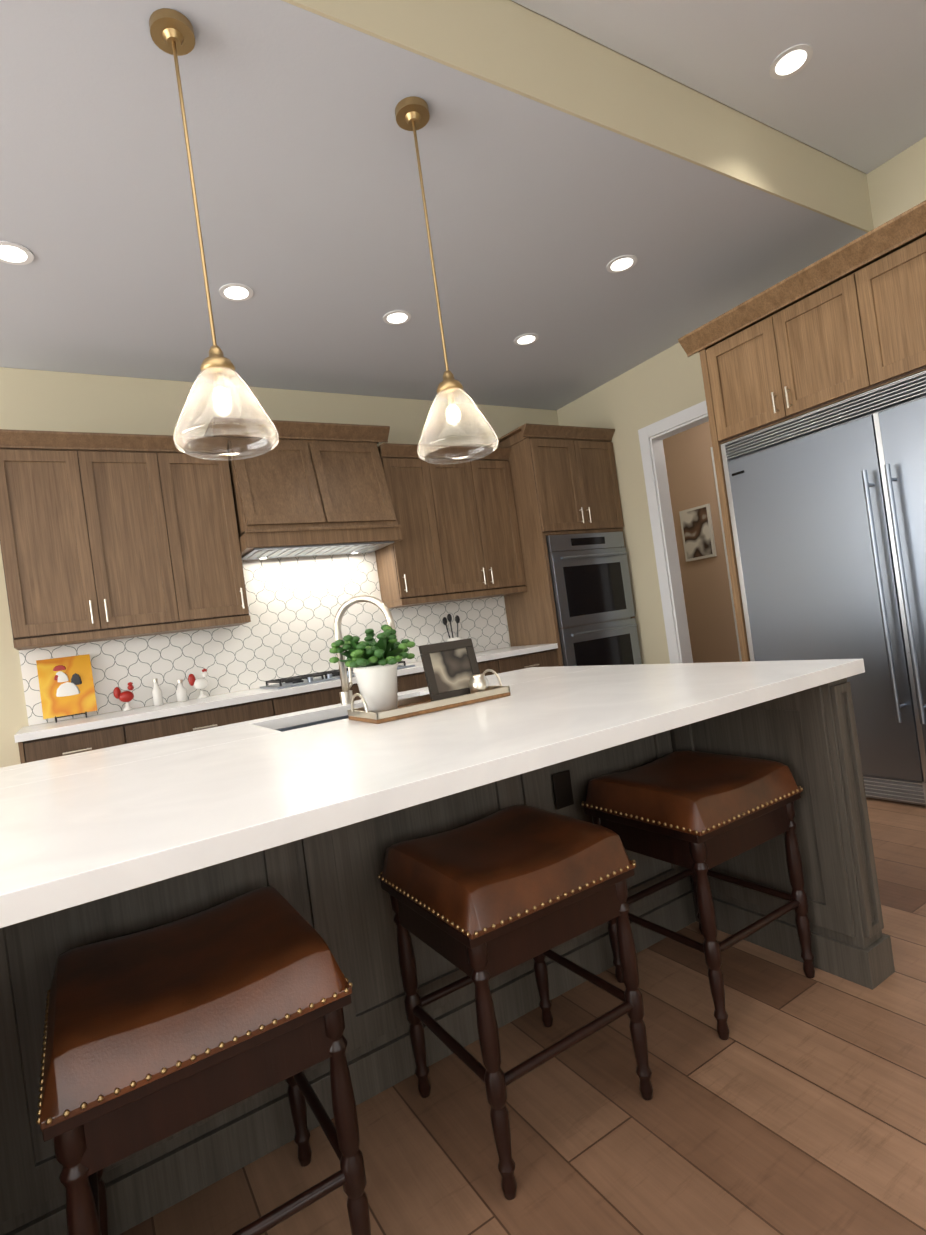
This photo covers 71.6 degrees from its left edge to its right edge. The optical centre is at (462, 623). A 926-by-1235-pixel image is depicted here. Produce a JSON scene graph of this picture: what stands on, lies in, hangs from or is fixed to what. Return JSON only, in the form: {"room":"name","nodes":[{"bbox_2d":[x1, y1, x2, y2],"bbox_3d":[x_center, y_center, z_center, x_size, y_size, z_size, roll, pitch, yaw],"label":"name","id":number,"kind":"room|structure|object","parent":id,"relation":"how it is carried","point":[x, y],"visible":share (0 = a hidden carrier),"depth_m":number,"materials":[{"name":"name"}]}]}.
{"room":"kitchen","nodes":[
{"label":"kitchen","id":0,"kind":"room"},
{"bbox_2d":[0,367,558,767],"bbox_3d":[-0.176,-0.326,5.323,6.320,3.048,0.127,-8,0,-32],"label":"wall","id":1,"kind":"structure","parent":0,"point":[295,604],"depth_m":4.44,"materials":[{"name":"beige paint"}]},
{"bbox_2d":[0,429,250,649],"bbox_3d":[-2.066,-0.509,3.889,1.312,1.177,0.382,-8,0,-32],"label":"upper cabinet","id":2,"kind":"object","parent":1,"relation":"attached to","point":[107,536],"visible":0.88,"depth_m":3.75,"materials":[{"name":"brown wood"}]},
{"bbox_2d":[205,417,401,559],"bbox_3d":[-1.062,-0.927,4.464,1.226,0.867,0.502,-8,0,-32],"label":"range hood","id":3,"kind":"object","parent":1,"relation":"attached to","point":[302,489],"visible":0.79,"depth_m":4.30,"materials":[{"name":"brown wood"}]},
{"bbox_2d":[375,443,526,608],"bbox_3d":[-0.114,-0.772,5.097,1.150,1.177,0.382,-8,0,-32],"label":"upper cabinet","id":4,"kind":"object","parent":1,"relation":"attached to","point":[460,540],"visible":0.85,"depth_m":4.94,"materials":[{"name":"brown wood"}]},
{"bbox_2d":[0,0,873,409],"bbox_3d":[-1.476,-1.914,4.134,13.600,0.440,4.822,-8,0,-32],"label":"ceiling","id":5,"kind":"structure","parent":0,"point":[562,166],"depth_m":2.88,"materials":[{"name":"white paint"}]},
{"bbox_2d":[0,241,33,264],"bbox_3d":[-1.983,-1.623,2.817,0.169,0.007,0.169,-8,0,-41],"label":"recessed light","id":6,"kind":"object","parent":5,"relation":"in","point":[12,253],"depth_m":2.82,"materials":[{"name":"white"}]},
{"bbox_2d":[149,8,278,459],"bbox_3d":[-0.785,-1.153,1.920,0.298,1.269,0.298,-8,0,-32],"label":"pendant light","id":7,"kind":"object","parent":5,"relation":"hanging from","point":[171,31],"visible":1,"depth_m":1.91,"materials":[{"name":"clear glass"}]},
{"bbox_2d":[219,283,252,300],"bbox_3d":[-1.185,-1.730,3.358,0.169,0.007,0.169,-8,0,-38],"label":"recessed light","id":8,"kind":"object","parent":5,"relation":"in","point":[232,291],"depth_m":3.35,"materials":[{"name":"white"}]},
{"bbox_2d":[383,310,410,324],"bbox_3d":[-0.396,-1.837,3.858,0.169,0.007,0.169,-8,0,-38],"label":"recessed light","id":9,"kind":"object","parent":5,"relation":"in","point":[397,317],"depth_m":3.85,"materials":[{"name":"white"}]},
{"bbox_2d":[395,96,497,463],"bbox_3d":[-0.101,-1.245,2.344,0.298,1.269,0.298,-8,0,-32],"label":"pendant light","id":10,"kind":"object","parent":5,"relation":"hanging from","point":[412,113],"visible":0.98,"depth_m":2.33,"materials":[{"name":"clear glass"}]},
{"bbox_2d":[514,333,538,344],"bbox_3d":[0.434,-1.948,4.406,0.169,0.007,0.169,-8,0,-38],"label":"recessed light","id":11,"kind":"object","parent":5,"relation":"in","point":[529,338],"depth_m":4.39,"materials":[{"name":"white"}]},
{"bbox_2d":[606,255,636,272],"bbox_3d":[0.890,-2.013,3.598,0.169,0.007,0.169,-8,0,-41],"label":"recessed light","id":12,"kind":"object","parent":5,"relation":"in","point":[622,263],"depth_m":3.59,"materials":[{"name":"white"}]},
{"bbox_2d":[120,797,925,1234],"bbox_3d":[0.413,1.150,1.557,13.800,0.060,11.080,-8,0,-32],"label":"floor","id":13,"kind":"structure","parent":0,"point":[794,1103],"depth_m":1.45,"materials":[{"name":"brown wood"}]},
{"bbox_2d":[36,886,370,1234],"bbox_3d":[-0.474,0.916,1.198,0.471,0.641,0.461,-8,0,-32],"label":"stool","id":14,"kind":"object","parent":13,"relation":"on","point":[152,1036],"visible":1,"depth_m":1.06,"materials":[{"name":"brown leather"}]},
{"bbox_2d":[14,643,558,763],"bbox_3d":[-0.840,0.833,4.364,3.510,0.925,0.646,-8,0,-32],"label":"base cabinet","id":15,"kind":"object","parent":13,"relation":"on","point":[38,742],"visible":0.27,"depth_m":3.72,"materials":[{"name":"brown wood"}]},
{"bbox_2d":[36,654,97,722],"bbox_3d":[-2.306,0.377,3.745,0.270,0.370,0.168,-8,0,-32],"label":"picture","id":16,"kind":"object","parent":15,"relation":"on","point":[66,686],"visible":1,"depth_m":3.76,"materials":[{"name":"yellow ceramic"}]},
{"bbox_2d":[113,682,133,710],"bbox_3d":[-2.051,0.443,3.897,0.060,0.169,0.106,-8,0,37],"label":"rooster figurine","id":17,"kind":"object","parent":15,"relation":"on","point":[128,696],"depth_m":3.88,"materials":[{"name":"red ceramic"}]},
{"bbox_2d":[152,678,163,705],"bbox_3d":[-1.902,0.424,3.992,0.055,0.168,0.055,-8,0,-43],"label":"bottle","id":18,"kind":"object","parent":15,"relation":"on","point":[157,696],"depth_m":3.97,"materials":[{"name":"white ceramic"}]},
{"bbox_2d":[176,679,187,701],"bbox_3d":[-1.787,0.424,4.073,0.063,0.138,0.063,-8,0,-43],"label":"bottle","id":19,"kind":"object","parent":15,"relation":"on","point":[181,694],"depth_m":4.05,"materials":[{"name":"white ceramic"}]},
{"bbox_2d":[188,669,207,698],"bbox_3d":[-1.694,0.387,4.129,0.066,0.186,0.117,-8,0,37],"label":"rooster figurine","id":20,"kind":"object","parent":15,"relation":"on","point":[200,683],"depth_m":4.12,"materials":[{"name":"white ceramic"}]},
{"bbox_2d":[260,661,414,688],"bbox_3d":[-0.857,0.345,4.410,0.960,0.045,0.460,-8,0,-32],"label":"gas cooktop","id":21,"kind":"object","parent":15,"relation":"in","point":[293,681],"visible":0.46,"depth_m":4.21,"materials":[{"name":"silver metal"}]},
{"bbox_2d":[443,614,461,641],"bbox_3d":[-0.070,0.089,5.098,0.144,0.343,0.121,-8,0,-32],"label":"utensil crock","id":22,"kind":"object","parent":15,"relation":"on","point":[449,618],"visible":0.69,"depth_m":5.06,"materials":[{"name":"black metal"}]},
{"bbox_2d":[0,679,894,1234],"bbox_3d":[-0.222,0.769,1.879,2.407,0.869,1.540,-8,0,-32],"label":"kitchen island","id":23,"kind":"object","parent":13,"relation":"on","point":[332,881],"depth_m":1.70,"materials":[{"name":"grey wood"}]},
{"bbox_2d":[0,665,603,786],"bbox_3d":[-0.534,0.353,2.330,2.410,0.040,0.540,-8,0,-32],"label":"island countertop","id":24,"kind":"structure","parent":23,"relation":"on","point":[104,757],"depth_m":2.11,"materials":[{"name":"white stone"}]},
{"bbox_2d":[334,595,398,703],"bbox_3d":[-0.399,0.098,2.600,0.210,0.429,0.244,-8,0,-32],"label":"gooseneck faucet","id":25,"kind":"object","parent":24,"relation":"on","point":[346,694],"visible":0.83,"depth_m":2.59,"materials":[{"name":"silver metal"}]},
{"bbox_2d":[0,659,864,930],"bbox_3d":[-0.127,0.295,1.661,2.410,0.040,1.030,-8,0,-32],"label":"island countertop","id":26,"kind":"structure","parent":23,"relation":"on","point":[81,838],"depth_m":1.31,"materials":[{"name":"white stone"}]},
{"bbox_2d":[347,669,510,723],"bbox_3d":[-0.111,0.228,2.087,0.496,0.089,0.230,-8,0,-32],"label":"wood tray","id":27,"kind":"object","parent":26,"relation":"on","point":[415,706],"visible":0.88,"depth_m":2.00,"materials":[{"name":"brown wood"}]},
{"bbox_2d":[329,624,414,712],"bbox_3d":[-0.266,0.143,2.010,0.300,0.274,0.290,-8,0,-32],"label":"potted plant","id":28,"kind":"object","parent":27,"relation":"on","point":[371,662],"visible":1,"depth_m":1.95,"materials":[{"name":"green plant"}]},
{"bbox_2d":[418,638,479,701],"bbox_3d":[-0.044,0.155,2.155,0.200,0.190,0.084,-8,0,-32],"label":"photo frame","id":29,"kind":"object","parent":27,"relation":"on","point":[450,668],"visible":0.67,"depth_m":2.13,"materials":[{"name":"grey wood"}]},
{"bbox_2d":[469,674,488,692],"bbox_3d":[0.052,0.202,2.106,0.064,0.072,0.064,-8,0,-32],"label":"jar","id":30,"kind":"object","parent":27,"relation":"on","point":[478,682],"visible":0.73,"depth_m":2.08,"materials":[{"name":"white ceramic"}]},
{"bbox_2d":[378,804,652,1199],"bbox_3d":[0.126,0.835,1.569,0.471,0.641,0.461,-8,0,-32],"label":"stool","id":31,"kind":"object","parent":13,"relation":"on","point":[480,903],"visible":1,"depth_m":1.44,"materials":[{"name":"brown leather"}]},
{"bbox_2d":[486,423,634,665],"bbox_3d":[0.887,-0.265,5.486,0.952,2.640,0.682,-8,0,-32],"label":"tall cabinet","id":32,"kind":"object","parent":13,"relation":"on","point":[564,480],"visible":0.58,"depth_m":5.20,"materials":[{"name":"brown wood"}]},
{"bbox_2d":[546,532,641,665],"bbox_3d":[0.960,-0.056,5.474,0.808,1.333,0.686,-8,0,-32],"label":"double oven","id":33,"kind":"object","parent":32,"relation":"in","point":[593,598],"visible":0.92,"depth_m":5.21,"materials":[{"name":"silver metal"}]},
{"bbox_2d":[581,751,814,1039],"bbox_3d":[0.713,0.756,1.943,0.471,0.641,0.461,-8,0,-32],"label":"stool","id":34,"kind":"object","parent":13,"relation":"on","point":[698,815],"visible":0.96,"depth_m":1.81,"materials":[{"name":"brown leather"}]},
{"bbox_2d":[721,370,925,805],"bbox_3d":[2.360,-0.151,3.210,0.861,2.000,1.660,-8,0,-32],"label":"refrigerator","id":35,"kind":"object","parent":13,"relation":"on","point":[827,506],"visible":0.77,"depth_m":3.19,"materials":[{"name":"silver metal"}]},
{"bbox_2d":[663,421,739,662],"bbox_3d":[3.130,-0.778,5.372,0.120,3.048,3.288,-8,0,-32],"label":"wall","id":36,"kind":"structure","parent":0,"point":[705,581],"depth_m":6.45,"materials":[{"name":"beige paint"}]},
{"bbox_2d":[679,504,716,561],"bbox_3d":[2.355,-0.907,6.450,0.030,0.520,0.350,-8,0,-32],"label":"framed picture","id":37,"kind":"object","parent":36,"relation":"attached to","point":[697,533],"visible":0.93,"depth_m":6.43},
{"bbox_2d":[710,447,741,661],"bbox_3d":[2.953,-0.499,5.705,0.145,2.545,1.270,-8,0,-32],"label":"door frame","id":38,"kind":"structure","parent":36,"relation":"attached to","point":[725,549],"depth_m":6.20,"materials":[{"name":"white wood"}]},
{"bbox_2d":[512,0,925,173],"bbox_3d":[-0.285,-2.267,-1.389,9.920,0.100,5.876,-8,0,-32],"label":"ceiling","id":39,"kind":"structure","parent":0,"point":[852,92],"depth_m":2.75,"materials":[{"name":"white paint"}]},
{"bbox_2d":[769,44,812,78],"bbox_3d":[1.420,-2.432,2.783,0.169,0.007,0.169,-8,0,-41],"label":"recessed light","id":40,"kind":"object","parent":39,"relation":"in","point":[790,61],"depth_m":2.78,"materials":[{"name":"white"}]},
{"bbox_2d":[557,137,925,663],"bbox_3d":[3.361,-0.991,2.364,0.127,3.388,8.688,-8,0,-32],"label":"wall","id":41,"kind":"structure","parent":0,"point":[630,403],"depth_m":5.27,"materials":[{"name":"beige paint"}]},
{"bbox_2d":[638,400,708,663],"bbox_3d":[1.964,-0.367,4.765,0.160,2.545,1.170,-8,0,-32],"label":"door frame","id":42,"kind":"structure","parent":41,"relation":"attached to","point":[665,548],"depth_m":5.16,"materials":[{"name":"white wood"}]},
{"bbox_2d":[702,268,865,447],"bbox_3d":[1.998,-1.397,3.587,0.802,0.559,0.835,-8,0,-32],"label":"upper cabinet","id":43,"kind":"object","parent":41,"relation":"attached to","point":[847,321],"depth_m":3.34,"materials":[{"name":"brown wood"}]},
{"bbox_2d":[850,228,925,391],"bbox_3d":[2.430,-1.459,2.875,0.802,0.559,0.835,-8,0,-32],"label":"upper cabinet","id":44,"kind":"object","parent":41,"relation":"attached to","point":[888,289],"depth_m":2.92,"materials":[{"name":"brown wood"}]}
]}

